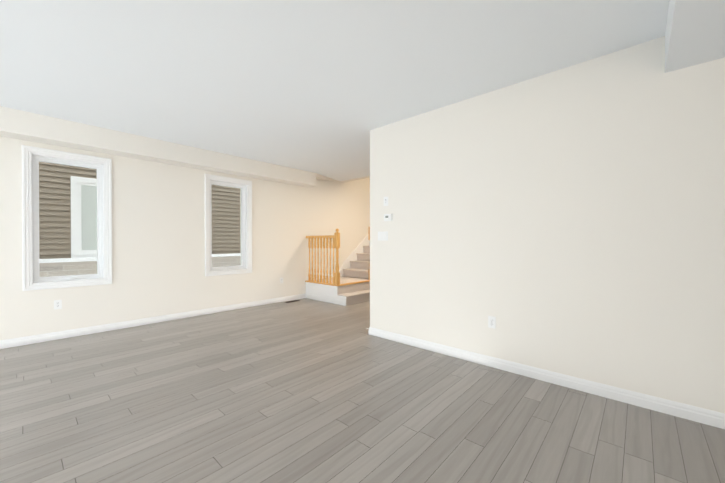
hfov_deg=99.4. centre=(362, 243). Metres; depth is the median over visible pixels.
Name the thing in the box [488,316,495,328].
outlet
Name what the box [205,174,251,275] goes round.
casement window
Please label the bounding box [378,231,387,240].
rocker light switch
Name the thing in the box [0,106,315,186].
bulkhead
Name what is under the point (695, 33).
ceiling bulkhead
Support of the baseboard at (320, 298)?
attached to the staircase
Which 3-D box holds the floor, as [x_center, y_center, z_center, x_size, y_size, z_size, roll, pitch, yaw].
[1.654,1.291,2.283,11.030,0.120,14.200,0,0,42]
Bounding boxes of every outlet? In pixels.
[54,300,61,309]
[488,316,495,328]
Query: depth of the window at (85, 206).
6.09 m
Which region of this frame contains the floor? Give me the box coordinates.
[0,298,724,482]
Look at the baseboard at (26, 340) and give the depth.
4.47 m
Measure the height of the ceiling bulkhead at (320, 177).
0.085 m
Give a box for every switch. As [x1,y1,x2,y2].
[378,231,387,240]
[384,197,387,205]
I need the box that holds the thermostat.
[384,214,392,220]
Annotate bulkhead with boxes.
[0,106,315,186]
[316,173,336,180]
[665,0,724,72]
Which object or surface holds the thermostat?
attached to the wall at (569, 220)
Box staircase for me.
[305,224,369,305]
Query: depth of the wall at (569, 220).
2.61 m
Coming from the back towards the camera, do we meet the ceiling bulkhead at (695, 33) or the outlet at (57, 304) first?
the outlet at (57, 304)
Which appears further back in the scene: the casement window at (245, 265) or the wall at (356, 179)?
the wall at (356, 179)
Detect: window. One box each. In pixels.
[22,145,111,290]
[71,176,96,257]
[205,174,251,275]
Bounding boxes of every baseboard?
[0,293,305,348]
[306,294,345,305]
[368,327,724,428]
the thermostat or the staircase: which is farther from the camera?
the staircase
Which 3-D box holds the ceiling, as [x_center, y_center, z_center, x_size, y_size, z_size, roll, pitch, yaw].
[1.766,-1.659,2.164,10.730,0.300,14.200,0,0,42]
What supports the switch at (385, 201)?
attached to the wall at (569, 220)
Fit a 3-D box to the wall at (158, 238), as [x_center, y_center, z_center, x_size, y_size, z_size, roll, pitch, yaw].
[-2.328,-1.592,5.860,0.300,5.600,14.200,0,0,42]
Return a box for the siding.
[39,162,239,258]
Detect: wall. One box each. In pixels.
[0,136,369,339]
[39,253,240,276]
[341,176,369,181]
[370,36,724,413]
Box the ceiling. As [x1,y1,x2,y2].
[0,0,668,180]
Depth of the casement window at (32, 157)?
3.94 m
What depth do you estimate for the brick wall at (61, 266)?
5.96 m
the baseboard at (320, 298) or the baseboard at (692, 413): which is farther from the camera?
the baseboard at (320, 298)

